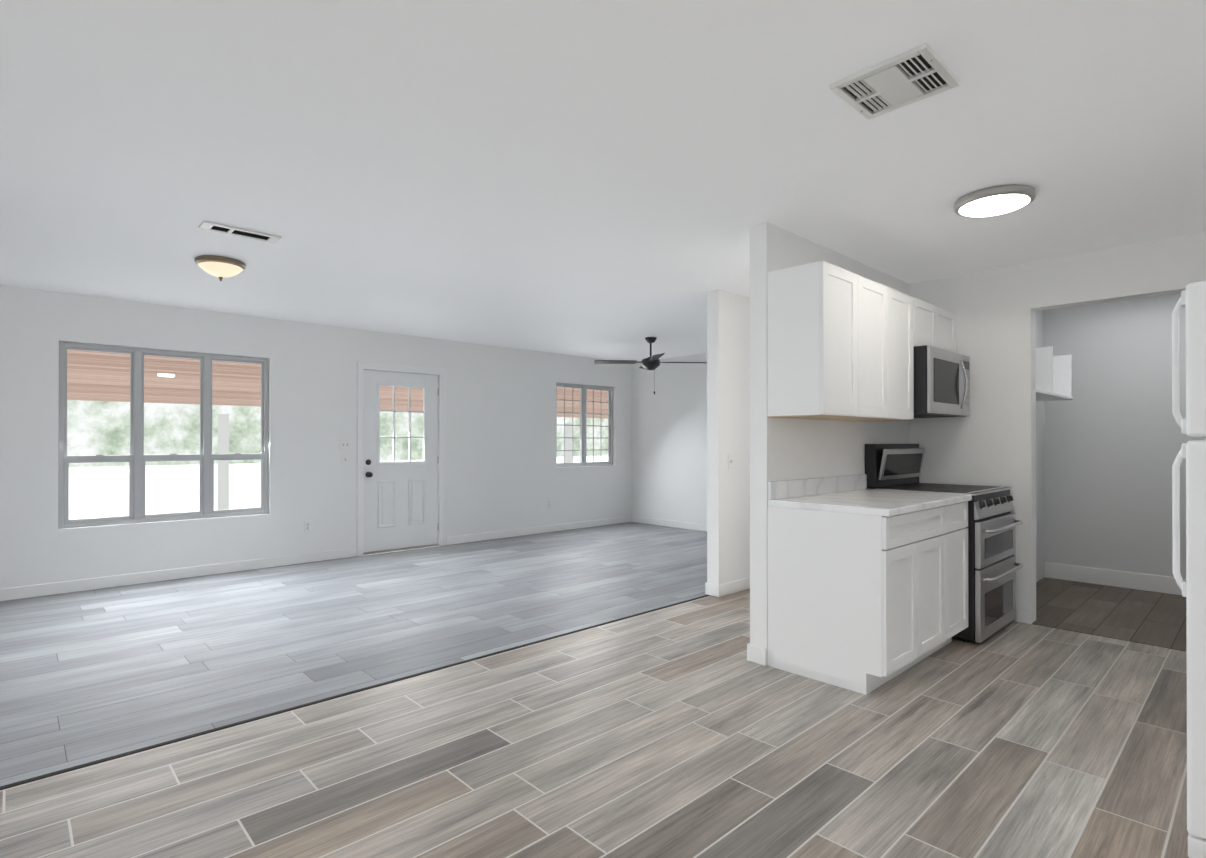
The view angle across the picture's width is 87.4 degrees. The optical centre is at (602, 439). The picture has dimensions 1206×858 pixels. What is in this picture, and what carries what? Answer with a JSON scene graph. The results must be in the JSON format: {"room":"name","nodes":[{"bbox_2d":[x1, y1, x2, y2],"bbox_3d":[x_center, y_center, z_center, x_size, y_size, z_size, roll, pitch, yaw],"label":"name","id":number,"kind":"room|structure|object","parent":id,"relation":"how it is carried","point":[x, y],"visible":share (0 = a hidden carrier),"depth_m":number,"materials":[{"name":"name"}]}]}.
{"room":"kitchen","nodes":[
{"label":"kitchen","id":0,"kind":"room"},
{"bbox_2d":[0,285,631,588],"bbox_3d":[-3.321,0.029,6.228,10.500,2.440,0.150,0,0,-43],"label":"wall","id":1,"kind":"structure","parent":0,"point":[503,472],"depth_m":6.35,"materials":[{"name":"white paint"}]},
{"bbox_2d":[58,341,267,527],"bbox_3d":[-3.894,-0.037,5.705,1.566,1.526,0.096,0,0,-43],"label":"triple window","id":2,"kind":"structure","parent":1,"relation":"in","point":[137,459],"depth_m":5.55,"materials":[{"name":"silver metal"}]},
{"bbox_2d":[304,520,311,531],"bbox_3d":[-3.001,0.880,6.418,0.072,0.116,0.008,0,0,-43],"label":"electrical outlet","id":3,"kind":"object","parent":1,"relation":"attached to","point":[307,525],"visible":1,"depth_m":6.42,"materials":[{"name":"white plastic"}]},
{"bbox_2d":[0,516,631,600],"bbox_3d":[-3.271,1.202,6.160,10.186,0.095,0.012,0,0,-43],"label":"baseboard","id":4,"kind":"structure","parent":1,"relation":"attached to","point":[21,592],"depth_m":5.92,"materials":[{"name":"white wood"}]},
{"bbox_2d":[67,349,607,418],"bbox_3d":[-4.493,-0.983,9.078,18.000,0.760,5.598,0,0,-43],"label":"porch roof","id":5,"kind":"structure","parent":1,"relation":"attached to","point":[113,370],"depth_m":9.11,"materials":[{"name":"brown wood"}]},
{"bbox_2d":[340,439,350,449],"bbox_3d":[-2.725,0.050,6.674,0.118,0.116,0.017,0,0,-43],"label":"light switch","id":6,"kind":"object","parent":1,"relation":"attached to","point":[345,444],"visible":1,"depth_m":6.68,"materials":[{"name":"white plastic"}]},
{"bbox_2d":[342,454,348,464],"bbox_3d":[-2.725,0.205,6.673,0.072,0.116,0.017,0,0,-43],"label":"light switch","id":7,"kind":"object","parent":1,"relation":"attached to","point":[345,459],"visible":1,"depth_m":6.68,"materials":[{"name":"white plastic"}]},
{"bbox_2d":[357,362,445,555],"bbox_3d":[-2.290,0.208,7.160,1.054,2.087,0.158,0,0,-43],"label":"entry door","id":8,"kind":"structure","parent":1,"relation":"in","point":[401,506],"depth_m":7.13,"materials":[{"name":"white painted wood"},{"name":"glass"},{"name":"black metal"}]},
{"bbox_2d":[548,499,551,507],"bbox_3d":[-0.719,0.866,8.568,0.072,0.116,0.008,0,0,-43],"label":"electrical outlet","id":9,"kind":"object","parent":1,"relation":"attached to","point":[549,503],"visible":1,"depth_m":8.56,"materials":[{"name":"white plastic"}]},
{"bbox_2d":[556,382,612,466],"bbox_3d":[-0.288,-0.203,9.111,1.146,1.176,0.084,0,0,-43],"label":"window","id":10,"kind":"structure","parent":1,"relation":"in","point":[582,422],"depth_m":9.07,"materials":[{"name":"silver metal"}]},
{"bbox_2d":[0,522,706,785],"bbox_3d":[-2.022,1.275,4.845,10.200,0.060,3.640,0,0,-43],"label":"floor","id":11,"kind":"structure","parent":0,"point":[87,676],"depth_m":4.20,"materials":[{"name":"grey laminate"}]},
{"bbox_2d":[0,589,1188,857],"bbox_3d":[1.510,1.265,1.097,10.200,0.060,6.660,0,0,-43],"label":"floor","id":12,"kind":"structure","parent":0,"point":[684,731],"depth_m":2.40,"materials":[{"name":"grey tile"}]},
{"bbox_2d":[0,595,709,789],"bbox_3d":[-1.820,1.237,2.535,7.325,0.003,0.026,0,0,-43],"label":"threshold strip","id":13,"kind":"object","parent":12,"relation":"on","point":[199,734],"depth_m":2.89,"materials":[{"name":"grey"}]},
{"bbox_2d":[767,474,971,694],"bbox_3d":[1.565,0.737,3.635,1.196,1.010,0.660,0,0,-43],"label":"base cabinet","id":14,"kind":"object","parent":12,"relation":"on","point":[867,591],"visible":1,"depth_m":3.27,"materials":[{"name":"white wood"}]},
{"bbox_2d":[865,444,1022,642],"bbox_3d":[2.321,0.636,4.276,0.776,1.215,0.763,0,0,-43],"label":"range","id":15,"kind":"object","parent":12,"relation":"on","point":[993,565],"visible":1,"depth_m":4.06,"materials":[{"name":"silver metal"}]},
{"bbox_2d":[1172,281,1205,857],"bbox_3d":[2.239,0.378,1.864,0.760,1.718,0.774,0,0,-43],"label":"fridge","id":16,"kind":"object","parent":12,"relation":"on","point":[1192,299],"visible":1,"depth_m":1.85,"materials":[{"name":"white metal"},{"name":"painted metal"},{"name":"plastic"}]},
{"bbox_2d":[0,0,1205,360],"bbox_3d":[0.261,-1.252,2.428,10.500,0.100,10.600,0,0,-43],"label":"ceiling","id":17,"kind":"structure","parent":0,"point":[604,178],"depth_m":2.62,"materials":[{"name":"white paint"}]},
{"bbox_2d":[195,255,245,280],"bbox_3d":[-2.564,-1.128,4.231,0.296,0.135,0.296,0,0,-43],"label":"dome ceiling light","id":18,"kind":"object","parent":17,"relation":"attached to","point":[221,267],"visible":1,"depth_m":4.16,"materials":[{"name":"beige glass"}]},
{"bbox_2d":[199,221,281,242],"bbox_3d":[-2.082,-1.192,3.628,0.395,0.012,0.130,0,0,-43],"label":"ceiling vent","id":19,"kind":"object","parent":17,"relation":"in","point":[235,231],"visible":1,"depth_m":3.61,"materials":[{"name":"grey metal"}]},
{"bbox_2d":[594,337,706,394],"bbox_3d":[0.557,-0.855,7.349,1.020,0.665,1.020,0,0,42],"label":"ceiling fan","id":20,"kind":"object","parent":17,"relation":"hanging from","point":[651,362],"visible":1,"depth_m":7.30,"materials":[{"name":"black metal"}]},
{"bbox_2d":[830,43,959,119],"bbox_3d":[0.981,-1.193,2.124,0.300,0.018,0.310,0,0,-43],"label":"ceiling vent","id":21,"kind":"object","parent":17,"relation":"in","point":[916,74],"visible":1,"depth_m":2.11,"materials":[{"name":"grey metal"}]},
{"bbox_2d":[954,184,1035,216],"bbox_3d":[1.938,-1.173,3.128,0.344,0.051,0.344,0,0,-43],"label":"led ceiling light","id":22,"kind":"object","parent":17,"relation":"attached to","point":[995,200],"visible":1,"depth_m":3.06,"materials":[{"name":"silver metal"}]},
{"bbox_2d":[632,353,706,524],"bbox_3d":[4.080,0.028,5.919,0.150,2.440,10.450,0,0,-43],"label":"wall","id":23,"kind":"structure","parent":0,"point":[669,449],"depth_m":9.09,"materials":[{"name":"white paint"}]},
{"bbox_2d":[632,516,706,531],"bbox_3d":[1.675,1.208,8.349,0.012,0.095,3.582,0,0,-43],"label":"baseboard","id":24,"kind":"structure","parent":23,"relation":"attached to","point":[675,524],"depth_m":9.09,"materials":[{"name":"white wood"}]},
{"bbox_2d":[707,289,749,584],"bbox_3d":[1.918,0.029,6.022,2.855,2.440,0.115,0,0,-43],"label":"wall","id":25,"kind":"structure","parent":0,"point":[728,430],"depth_m":5.09,"materials":[{"name":"white paint"}]},
{"bbox_2d":[705,577,749,596],"bbox_3d":[1.913,1.201,6.014,2.867,0.095,0.141,0,0,-43],"label":"baseboard","id":26,"kind":"structure","parent":25,"relation":"attached to","point":[721,590],"depth_m":5.07,"materials":[{"name":"white wood"}]},
{"bbox_2d":[728,454,732,468],"bbox_3d":[1.038,0.176,5.101,0.072,0.116,0.017,0,0,-43],"label":"light switch","id":27,"kind":"object","parent":25,"relation":"attached to","point":[730,461],"visible":1,"depth_m":5.10,"materials":[{"name":"white plastic"}]},
{"bbox_2d":[750,222,909,665],"bbox_3d":[1.587,0.024,4.189,1.990,2.440,0.110,0,0,-43],"label":"wall","id":28,"kind":"structure","parent":0,"point":[782,449],"depth_m":3.55,"materials":[{"name":"white paint"}]},
{"bbox_2d":[747,643,766,661],"bbox_3d":[1.540,1.196,4.226,2.003,0.095,0.013,0,0,-43],"label":"baseboard","id":29,"kind":"structure","parent":28,"relation":"attached to","point":[757,654],"depth_m":3.50,"materials":[{"name":"white wood"}]},
{"bbox_2d":[767,261,866,420],"bbox_3d":[1.182,-0.523,3.506,0.456,0.790,0.328,0,0,-43],"label":"upper cabinet","id":30,"kind":"object","parent":28,"relation":"attached to","point":[842,343],"depth_m":3.37,"materials":[{"name":"white wood"}]},
{"bbox_2d":[867,279,894,420],"bbox_3d":[1.449,-0.523,3.757,0.516,0.790,0.328,0,0,-43],"label":"upper cabinet","id":31,"kind":"object","parent":28,"relation":"attached to","point":[880,298],"depth_m":3.72,"materials":[{"name":"white wood"}]},
{"bbox_2d":[860,290,918,421],"bbox_3d":[1.715,-0.522,4.007,0.455,0.790,0.328,0,0,-43],"label":"upper cabinet","id":32,"kind":"object","parent":28,"relation":"attached to","point":[906,306],"depth_m":3.97,"materials":[{"name":"white wood"}]},
{"bbox_2d":[919,299,942,348],"bbox_3d":[2.045,-0.760,4.319,0.447,0.313,0.328,0,0,-43],"label":"upper cabinet","id":33,"kind":"object","parent":28,"relation":"attached to","point":[930,316],"depth_m":4.27,"materials":[{"name":"white wood"}]},
{"bbox_2d":[914,345,969,417],"bbox_3d":[2.220,-0.382,4.389,0.768,0.437,0.464,0,0,-43],"label":"microwave","id":34,"kind":"object","parent":33,"relation":"attached to","point":[941,382],"visible":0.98,"depth_m":4.13,"materials":[{"name":"silver metal"}]},
{"bbox_2d":[943,309,955,352],"bbox_3d":[2.295,-0.759,4.555,0.447,0.313,0.328,0,0,-43],"label":"upper cabinet","id":35,"kind":"object","parent":28,"relation":"attached to","point":[949,318],"depth_m":4.51,"materials":[{"name":"white wood"}]},
{"bbox_2d":[1036,309,1047,581],"bbox_3d":[3.217,0.027,5.311,1.680,2.440,0.488,0,0,-43],"label":"wall","id":36,"kind":"structure","parent":0,"point":[1041,315],"depth_m":5.65,"materials":[{"name":"white paint"}]},
{"bbox_2d":[1036,346,1072,400],"bbox_3d":[3.324,-0.487,4.874,1.225,0.425,0.293,0,0,-43],"label":"cabinet","id":37,"kind":"object","parent":36,"relation":"attached to","point":[1053,377],"visible":0.38,"depth_m":4.93,"materials":[{"name":"white wood"}]},
{"bbox_2d":[909,232,1205,623],"bbox_3d":[3.408,0.022,3.796,0.120,2.440,3.180,0,0,-43],"label":"wall","id":38,"kind":"structure","parent":0,"point":[990,440],"depth_m":4.33,"materials":[{"name":"white paint"}]},
{"bbox_2d":[1032,577,1185,650],"bbox_3d":[3.938,1.242,4.463,1.807,0.004,1.728,0,0,-43],"label":"floor","id":39,"kind":"structure","parent":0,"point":[1152,618],"depth_m":4.53,"materials":[{"name":"tile"}]},
{"bbox_2d":[1048,293,1204,577],"bbox_3d":[4.764,0.026,4.996,0.120,2.440,3.068,0,0,-43],"label":"wall","id":40,"kind":"structure","parent":0,"point":[1111,438],"depth_m":5.34,"materials":[{"name":"white paint"}]},
{"bbox_2d":[1045,562,1185,594],"bbox_3d":[4.587,1.176,5.081,0.016,0.140,1.719,0,0,-43],"label":"baseboard","id":41,"kind":"structure","parent":40,"relation":"attached to","point":[1146,582],"depth_m":5.34,"materials":[{"name":"white wood"}]},
{"label":"outside","id":42,"kind":"structure","parent":0,"visible":0},
{"bbox_2d":[67,400,607,466],"bbox_3d":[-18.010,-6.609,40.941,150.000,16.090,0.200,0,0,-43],"label":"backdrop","id":43,"kind":"structure","parent":42,"point":[175,427],"depth_m":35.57,"materials":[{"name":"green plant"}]},
{"bbox_2d":[69,456,607,554],"bbox_3d":[-19.130,1.459,34.815,100.000,0.060,63.149,0,0,-43],"label":"ground","id":44,"kind":"structure","parent":42,"point":[79,475],"depth_m":17.85,"materials":[{"name":"white concrete"}]}
]}

